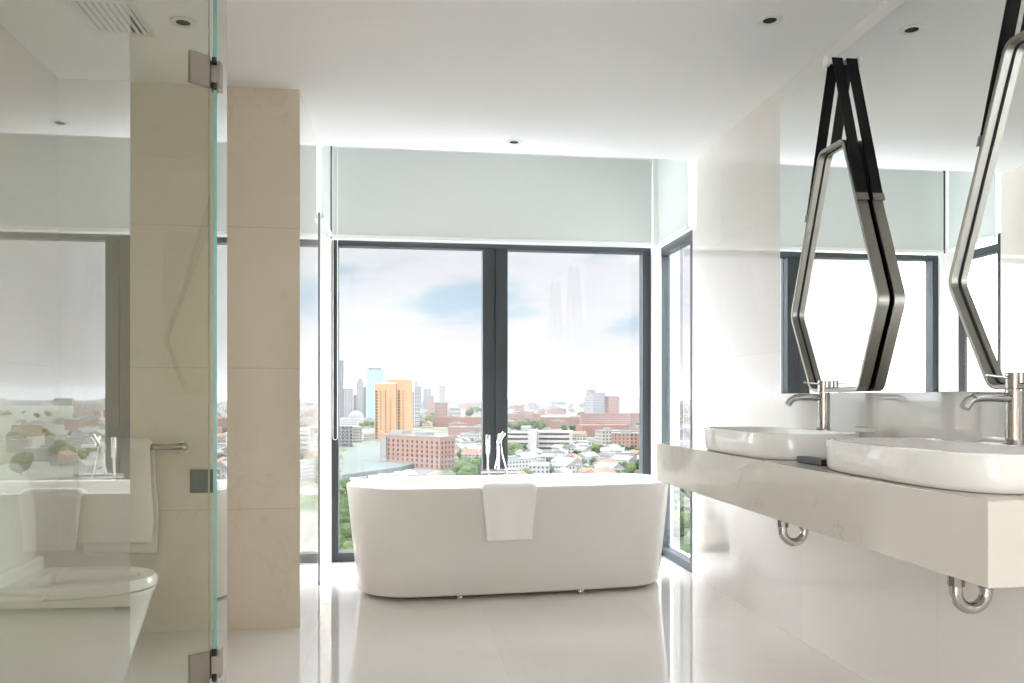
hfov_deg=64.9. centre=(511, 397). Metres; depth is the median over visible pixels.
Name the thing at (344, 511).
tree
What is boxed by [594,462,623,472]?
house
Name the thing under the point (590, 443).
block
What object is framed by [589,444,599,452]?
tree
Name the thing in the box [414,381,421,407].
office block
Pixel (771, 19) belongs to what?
recessed light
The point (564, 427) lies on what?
tree
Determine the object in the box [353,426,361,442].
apartment block
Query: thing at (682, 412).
brick house
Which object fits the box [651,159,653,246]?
trim
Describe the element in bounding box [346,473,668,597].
bathtub
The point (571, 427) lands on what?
tree
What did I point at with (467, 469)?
tree
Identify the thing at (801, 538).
trap
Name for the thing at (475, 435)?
roofed building
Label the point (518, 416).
brick block
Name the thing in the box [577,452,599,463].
house
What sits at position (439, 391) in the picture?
high rise
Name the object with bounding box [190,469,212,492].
wall plate
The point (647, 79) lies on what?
ceiling
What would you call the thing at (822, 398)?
tap
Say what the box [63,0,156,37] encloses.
ceiling vent
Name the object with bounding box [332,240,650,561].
window
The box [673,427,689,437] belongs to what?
house
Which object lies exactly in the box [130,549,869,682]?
floor
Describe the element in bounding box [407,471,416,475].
van
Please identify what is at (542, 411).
brick house
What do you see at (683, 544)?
ground
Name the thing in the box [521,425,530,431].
house
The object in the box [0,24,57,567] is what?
glass panel
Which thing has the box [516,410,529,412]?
brick house
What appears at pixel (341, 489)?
tree
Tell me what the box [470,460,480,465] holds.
tree
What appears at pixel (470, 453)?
house
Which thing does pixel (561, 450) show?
house
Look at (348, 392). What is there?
office block
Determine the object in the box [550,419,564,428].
brick house
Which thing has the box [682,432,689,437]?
roofed building
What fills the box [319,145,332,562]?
trim
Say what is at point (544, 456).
house
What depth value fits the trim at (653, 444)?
5.52 m
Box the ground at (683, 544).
[339,402,689,553]
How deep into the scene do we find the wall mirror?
2.72 m
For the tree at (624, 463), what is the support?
on the ground at (683, 544)
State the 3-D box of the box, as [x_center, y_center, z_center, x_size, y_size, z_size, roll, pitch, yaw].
[1.026,0.212,2.730,0.045,0.020,0.170,0,0,-8]
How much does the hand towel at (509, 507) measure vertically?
0.310 m
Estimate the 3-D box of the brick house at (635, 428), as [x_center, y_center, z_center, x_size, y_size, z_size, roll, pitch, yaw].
[165.487,40.603,987.440,40.945,18.794,20.808,0,0,-31]
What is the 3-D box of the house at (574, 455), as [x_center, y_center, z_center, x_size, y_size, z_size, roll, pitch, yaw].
[43.841,45.097,576.590,11.424,9.805,19.992,0,0,10]
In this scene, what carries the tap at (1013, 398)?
on the vessel basin at (947, 464)
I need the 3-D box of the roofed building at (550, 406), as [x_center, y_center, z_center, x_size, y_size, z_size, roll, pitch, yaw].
[152.131,38.370,3066.257,32.376,23.260,32.376,0,0,10]
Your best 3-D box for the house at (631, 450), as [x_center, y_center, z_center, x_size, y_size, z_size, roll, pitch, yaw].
[99.008,45.769,643.187,9.955,8.462,17.777,0,0,-16]
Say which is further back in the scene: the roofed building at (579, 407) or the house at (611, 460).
the roofed building at (579, 407)
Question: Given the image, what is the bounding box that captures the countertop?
[657,442,1023,587]
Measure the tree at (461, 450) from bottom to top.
10.927 m
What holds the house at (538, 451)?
on the ground at (683, 544)
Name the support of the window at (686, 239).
in the wall at (883, 618)
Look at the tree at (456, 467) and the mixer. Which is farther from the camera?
the tree at (456, 467)
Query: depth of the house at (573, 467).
499.79 m
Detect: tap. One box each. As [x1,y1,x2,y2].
[785,380,830,429]
[959,372,1023,444]
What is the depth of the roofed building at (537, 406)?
3239.23 m
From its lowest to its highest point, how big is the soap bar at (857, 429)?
0.020 m
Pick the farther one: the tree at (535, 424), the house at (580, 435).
the tree at (535, 424)
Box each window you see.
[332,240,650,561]
[661,229,692,572]
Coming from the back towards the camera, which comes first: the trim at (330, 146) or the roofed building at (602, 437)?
the roofed building at (602, 437)
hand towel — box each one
[76,437,157,554]
[479,481,536,540]
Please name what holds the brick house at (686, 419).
on the ground at (683, 544)
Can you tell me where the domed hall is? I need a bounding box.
[340,410,365,424]
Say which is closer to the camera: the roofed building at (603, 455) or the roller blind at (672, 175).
the roller blind at (672, 175)
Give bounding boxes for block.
[339,425,352,446]
[344,388,353,417]
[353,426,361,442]
[413,391,419,427]
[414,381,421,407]
[423,389,431,410]
[428,396,433,414]
[434,402,447,416]
[434,417,480,426]
[448,426,480,435]
[449,407,461,416]
[508,413,540,420]
[539,417,579,426]
[572,440,594,446]
[576,424,628,436]
[579,413,638,424]
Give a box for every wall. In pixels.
[58,78,318,632]
[693,0,1023,682]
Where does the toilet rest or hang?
on the floor
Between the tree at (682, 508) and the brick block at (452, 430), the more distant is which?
the brick block at (452, 430)
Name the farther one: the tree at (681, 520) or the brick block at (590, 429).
the brick block at (590, 429)
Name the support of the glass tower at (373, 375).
on the ground at (683, 544)
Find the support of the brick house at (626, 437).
on the ground at (683, 544)
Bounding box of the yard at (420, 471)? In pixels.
[368,468,435,477]
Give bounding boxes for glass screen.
[78,0,129,682]
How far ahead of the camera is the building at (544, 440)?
746.71 m
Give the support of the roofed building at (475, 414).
on the ground at (683, 544)
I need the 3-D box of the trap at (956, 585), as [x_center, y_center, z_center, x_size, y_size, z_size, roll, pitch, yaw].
[1.244,0.499,2.184,0.133,0.172,0.043,0,0,-8]
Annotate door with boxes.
[188,0,222,682]
[213,0,226,682]
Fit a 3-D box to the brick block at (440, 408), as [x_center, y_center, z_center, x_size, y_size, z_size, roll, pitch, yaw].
[-137.027,29.208,1564.991,25.600,41.585,30.600,0,0,-2]
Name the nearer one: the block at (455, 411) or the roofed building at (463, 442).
the roofed building at (463, 442)
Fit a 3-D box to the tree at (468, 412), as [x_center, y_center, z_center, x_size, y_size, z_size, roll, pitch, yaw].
[-118.204,40.655,2173.346,17.085,18.790,19.999,0,0,-20]
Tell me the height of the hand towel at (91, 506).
0.532 m
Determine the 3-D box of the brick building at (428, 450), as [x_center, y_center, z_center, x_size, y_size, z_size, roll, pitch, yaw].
[-69.917,36.889,586.849,66.800,26.222,15.600,0,0,42]
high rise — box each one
[339,360,343,423]
[434,386,445,401]
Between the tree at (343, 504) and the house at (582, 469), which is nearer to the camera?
the tree at (343, 504)
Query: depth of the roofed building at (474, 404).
3253.09 m
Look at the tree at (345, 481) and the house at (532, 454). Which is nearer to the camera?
the tree at (345, 481)
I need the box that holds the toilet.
[0,463,157,682]
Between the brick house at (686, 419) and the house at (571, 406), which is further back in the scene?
the house at (571, 406)
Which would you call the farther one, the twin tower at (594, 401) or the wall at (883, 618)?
the twin tower at (594, 401)
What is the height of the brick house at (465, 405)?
31.157 m
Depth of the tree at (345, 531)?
254.62 m
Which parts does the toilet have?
lid, control arm, bowl, seat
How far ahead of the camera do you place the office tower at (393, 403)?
939.80 m
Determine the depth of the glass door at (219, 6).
2.61 m
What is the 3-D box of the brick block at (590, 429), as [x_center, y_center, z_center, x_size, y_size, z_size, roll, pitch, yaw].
[116.695,42.349,1044.037,64.703,15.303,22.600,0,0,-13]
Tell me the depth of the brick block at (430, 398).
2370.16 m
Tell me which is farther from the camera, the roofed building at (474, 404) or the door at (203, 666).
the roofed building at (474, 404)
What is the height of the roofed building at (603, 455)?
11.098 m
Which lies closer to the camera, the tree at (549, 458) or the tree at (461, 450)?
the tree at (549, 458)
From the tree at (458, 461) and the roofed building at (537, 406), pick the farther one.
the roofed building at (537, 406)
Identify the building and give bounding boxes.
[360,418,373,422]
[362,426,373,429]
[380,430,454,469]
[455,441,480,444]
[460,431,480,440]
[470,403,480,407]
[473,412,480,416]
[508,429,571,451]
[508,455,536,473]
[523,404,535,410]
[531,403,541,409]
[547,405,556,410]
[574,406,583,409]
[594,428,621,444]
[599,450,635,459]
[676,436,689,441]
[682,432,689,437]
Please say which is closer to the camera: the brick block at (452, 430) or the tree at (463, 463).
the tree at (463, 463)
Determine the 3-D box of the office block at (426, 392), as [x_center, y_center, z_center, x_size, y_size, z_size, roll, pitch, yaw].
[-305.752,8.329,2908.307,29.171,83.343,60.600,0,0,-8]
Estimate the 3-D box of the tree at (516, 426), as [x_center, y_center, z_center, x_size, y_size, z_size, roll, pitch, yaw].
[8.937,44.250,1230.697,14.670,11.599,12.075,0,0,39]
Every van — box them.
[398,472,407,476]
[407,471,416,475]
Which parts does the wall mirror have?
knob, hanging mirror, mirror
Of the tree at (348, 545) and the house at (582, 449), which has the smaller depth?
the tree at (348, 545)
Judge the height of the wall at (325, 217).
0.623 m
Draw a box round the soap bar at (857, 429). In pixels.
[855,427,875,432]
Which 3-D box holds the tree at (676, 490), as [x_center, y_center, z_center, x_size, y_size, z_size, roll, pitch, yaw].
[72.130,43.974,374.629,12.275,12.152,12.932,0,0,19]
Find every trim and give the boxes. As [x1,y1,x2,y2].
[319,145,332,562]
[319,212,319,584]
[330,146,331,238]
[645,159,672,547]
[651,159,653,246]
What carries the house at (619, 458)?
on the ground at (683, 544)
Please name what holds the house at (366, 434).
on the ground at (683, 544)
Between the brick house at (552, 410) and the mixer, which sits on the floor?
the mixer
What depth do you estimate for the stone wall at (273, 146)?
3.74 m
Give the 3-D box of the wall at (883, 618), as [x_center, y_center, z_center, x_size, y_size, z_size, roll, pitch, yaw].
[1.837,-0.188,0.220,0.200,2.536,9.550,0,0,-8]
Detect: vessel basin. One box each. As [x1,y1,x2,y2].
[705,426,859,459]
[826,437,1023,494]
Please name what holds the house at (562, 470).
on the ground at (683, 544)
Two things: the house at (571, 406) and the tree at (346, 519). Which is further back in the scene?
the house at (571, 406)
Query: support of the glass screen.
on the floor
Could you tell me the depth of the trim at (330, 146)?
5.22 m
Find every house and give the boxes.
[362,430,373,439]
[422,421,432,428]
[448,421,466,426]
[455,443,476,449]
[458,402,473,409]
[461,449,480,459]
[462,445,480,449]
[508,420,516,429]
[509,404,522,410]
[513,451,540,460]
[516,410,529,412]
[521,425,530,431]
[526,449,542,454]
[529,462,549,473]
[538,409,547,414]
[540,453,556,460]
[550,408,565,413]
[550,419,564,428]
[550,467,572,473]
[551,444,568,455]
[551,456,581,467]
[552,448,567,456]
[554,461,576,472]
[568,443,577,453]
[569,404,578,408]
[569,453,581,460]
[572,431,587,440]
[574,446,591,452]
[576,443,587,446]
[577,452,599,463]
[577,467,591,472]
[584,467,615,472]
[592,458,618,465]
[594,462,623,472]
[600,447,624,451]
[604,444,620,446]
[610,454,637,468]
[611,430,638,447]
[628,449,638,457]
[629,425,638,431]
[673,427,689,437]
[678,403,689,409]
[680,409,689,415]
[684,417,689,421]
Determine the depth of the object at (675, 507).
347.51 m
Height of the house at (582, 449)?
7.799 m
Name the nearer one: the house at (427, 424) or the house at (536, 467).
the house at (536, 467)
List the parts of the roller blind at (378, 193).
pull chain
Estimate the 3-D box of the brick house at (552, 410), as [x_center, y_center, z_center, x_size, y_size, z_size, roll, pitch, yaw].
[140.387,39.641,2461.296,45.136,20.718,22.938,0,0,-13]
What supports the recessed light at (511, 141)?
in the ceiling
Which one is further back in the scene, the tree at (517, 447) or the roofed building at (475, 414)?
the roofed building at (475, 414)
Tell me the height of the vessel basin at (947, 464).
0.094 m
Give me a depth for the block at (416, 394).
1344.55 m
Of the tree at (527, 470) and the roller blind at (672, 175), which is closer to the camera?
the roller blind at (672, 175)
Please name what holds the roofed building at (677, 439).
on the ground at (683, 544)
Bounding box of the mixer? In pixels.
[481,432,521,474]
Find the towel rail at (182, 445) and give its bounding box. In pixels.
[150,441,187,450]
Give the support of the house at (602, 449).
on the ground at (683, 544)
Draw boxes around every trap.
[777,520,808,545]
[947,575,995,613]
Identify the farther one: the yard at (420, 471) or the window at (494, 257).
the yard at (420, 471)
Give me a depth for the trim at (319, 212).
4.64 m
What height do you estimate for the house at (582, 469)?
7.297 m
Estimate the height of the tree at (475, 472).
8.523 m
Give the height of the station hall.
3.000 m
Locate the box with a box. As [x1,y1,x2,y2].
[797,456,826,465]
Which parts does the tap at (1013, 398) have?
spout, lever, handle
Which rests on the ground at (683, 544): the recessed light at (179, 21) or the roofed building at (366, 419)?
the roofed building at (366, 419)
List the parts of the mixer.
spout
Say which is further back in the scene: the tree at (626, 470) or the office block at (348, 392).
the office block at (348, 392)
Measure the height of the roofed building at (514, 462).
12.301 m
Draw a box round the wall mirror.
[780,0,1023,393]
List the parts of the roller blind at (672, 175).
pull chain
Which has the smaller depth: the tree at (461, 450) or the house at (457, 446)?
the tree at (461, 450)
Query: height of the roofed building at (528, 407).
26.689 m
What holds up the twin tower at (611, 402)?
on the ground at (683, 544)
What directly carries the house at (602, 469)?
on the ground at (683, 544)
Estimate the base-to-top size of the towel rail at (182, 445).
0.048 m
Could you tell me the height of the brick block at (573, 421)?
16.717 m
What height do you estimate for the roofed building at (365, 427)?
12.588 m
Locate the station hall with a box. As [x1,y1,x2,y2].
[342,442,413,479]
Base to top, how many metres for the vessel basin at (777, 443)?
0.094 m
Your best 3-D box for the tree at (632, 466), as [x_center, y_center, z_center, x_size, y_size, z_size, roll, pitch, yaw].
[75.418,45.686,514.697,8.438,8.728,9.508,0,0,-2]
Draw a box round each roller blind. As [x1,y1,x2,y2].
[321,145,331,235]
[332,146,651,439]
[653,159,688,441]
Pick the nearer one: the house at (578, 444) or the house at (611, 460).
the house at (611, 460)
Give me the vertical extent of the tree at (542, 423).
14.578 m
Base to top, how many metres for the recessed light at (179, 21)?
0.005 m
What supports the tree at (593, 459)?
on the ground at (683, 544)
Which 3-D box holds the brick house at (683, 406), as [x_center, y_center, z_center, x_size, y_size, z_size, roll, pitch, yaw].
[746.699,35.335,3466.464,63.895,29.329,32.472,0,0,-37]
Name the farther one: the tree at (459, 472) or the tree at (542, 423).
the tree at (542, 423)
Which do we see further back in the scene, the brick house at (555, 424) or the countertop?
the brick house at (555, 424)
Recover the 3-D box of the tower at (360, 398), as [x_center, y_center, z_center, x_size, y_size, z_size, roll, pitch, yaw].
[-318.914,4.167,1696.017,27.083,91.667,34.000,0,0,-8]
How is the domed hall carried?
on the ground at (683, 544)
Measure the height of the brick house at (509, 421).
14.959 m
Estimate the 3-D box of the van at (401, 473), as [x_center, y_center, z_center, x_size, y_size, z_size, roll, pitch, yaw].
[-68.817,48.390,508.870,6.000,2.700,2.140,0,0,-15]
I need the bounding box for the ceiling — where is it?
[0,0,885,159]
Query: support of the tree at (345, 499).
on the ground at (683, 544)
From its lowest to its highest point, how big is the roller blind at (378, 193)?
1.933 m
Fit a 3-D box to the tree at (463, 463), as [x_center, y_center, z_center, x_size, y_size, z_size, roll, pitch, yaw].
[-27.543,44.677,489.370,12.133,10.746,11.517,0,0,21]
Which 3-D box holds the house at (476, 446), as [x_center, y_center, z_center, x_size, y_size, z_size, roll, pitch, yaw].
[-30.430,44.774,670.354,12.850,10.451,23.130,0,0,42]
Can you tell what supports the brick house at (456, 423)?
on the ground at (683, 544)
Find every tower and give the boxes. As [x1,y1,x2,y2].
[354,378,365,417]
[366,368,382,418]
[374,379,412,440]
[585,389,605,412]
[605,396,619,412]
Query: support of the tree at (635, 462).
on the ground at (683, 544)
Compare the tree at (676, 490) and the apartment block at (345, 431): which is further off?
the apartment block at (345, 431)
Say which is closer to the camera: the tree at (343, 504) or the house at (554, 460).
the tree at (343, 504)
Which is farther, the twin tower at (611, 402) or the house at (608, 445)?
the twin tower at (611, 402)
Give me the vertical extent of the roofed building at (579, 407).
16.391 m
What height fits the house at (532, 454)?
10.824 m
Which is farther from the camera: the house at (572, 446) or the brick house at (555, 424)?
the brick house at (555, 424)
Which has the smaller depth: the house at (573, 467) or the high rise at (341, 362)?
the house at (573, 467)
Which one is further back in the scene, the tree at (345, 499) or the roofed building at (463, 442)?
the roofed building at (463, 442)
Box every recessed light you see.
[170,16,195,27]
[506,139,521,144]
[757,14,782,26]
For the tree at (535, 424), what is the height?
14.657 m
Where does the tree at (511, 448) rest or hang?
on the ground at (683, 544)
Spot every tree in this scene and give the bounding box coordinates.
[339,486,344,494]
[339,497,348,502]
[339,501,349,516]
[339,508,349,516]
[339,515,350,522]
[339,523,352,549]
[339,541,353,550]
[342,479,351,491]
[451,460,464,472]
[453,464,459,471]
[454,471,466,475]
[457,449,462,458]
[458,465,473,474]
[459,462,476,469]
[465,410,471,415]
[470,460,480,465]
[473,470,480,474]
[508,444,515,450]
[512,444,523,451]
[513,423,521,430]
[523,467,532,473]
[530,421,539,428]
[538,420,545,428]
[546,456,553,463]
[561,425,567,430]
[569,425,575,430]
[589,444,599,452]
[589,457,596,465]
[619,461,626,467]
[623,463,635,473]
[625,469,633,472]
[629,461,638,469]
[673,486,680,502]
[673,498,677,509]
[673,510,689,539]
[678,506,689,511]
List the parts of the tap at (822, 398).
spout, lever, handle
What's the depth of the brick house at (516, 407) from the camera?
3092.78 m
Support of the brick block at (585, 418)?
on the ground at (683, 544)
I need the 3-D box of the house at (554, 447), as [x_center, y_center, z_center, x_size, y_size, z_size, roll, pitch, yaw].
[40.893,44.781,686.990,9.569,10.439,13.049,0,0,-38]
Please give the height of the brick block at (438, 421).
16.717 m
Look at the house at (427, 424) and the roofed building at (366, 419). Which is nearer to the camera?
the house at (427, 424)

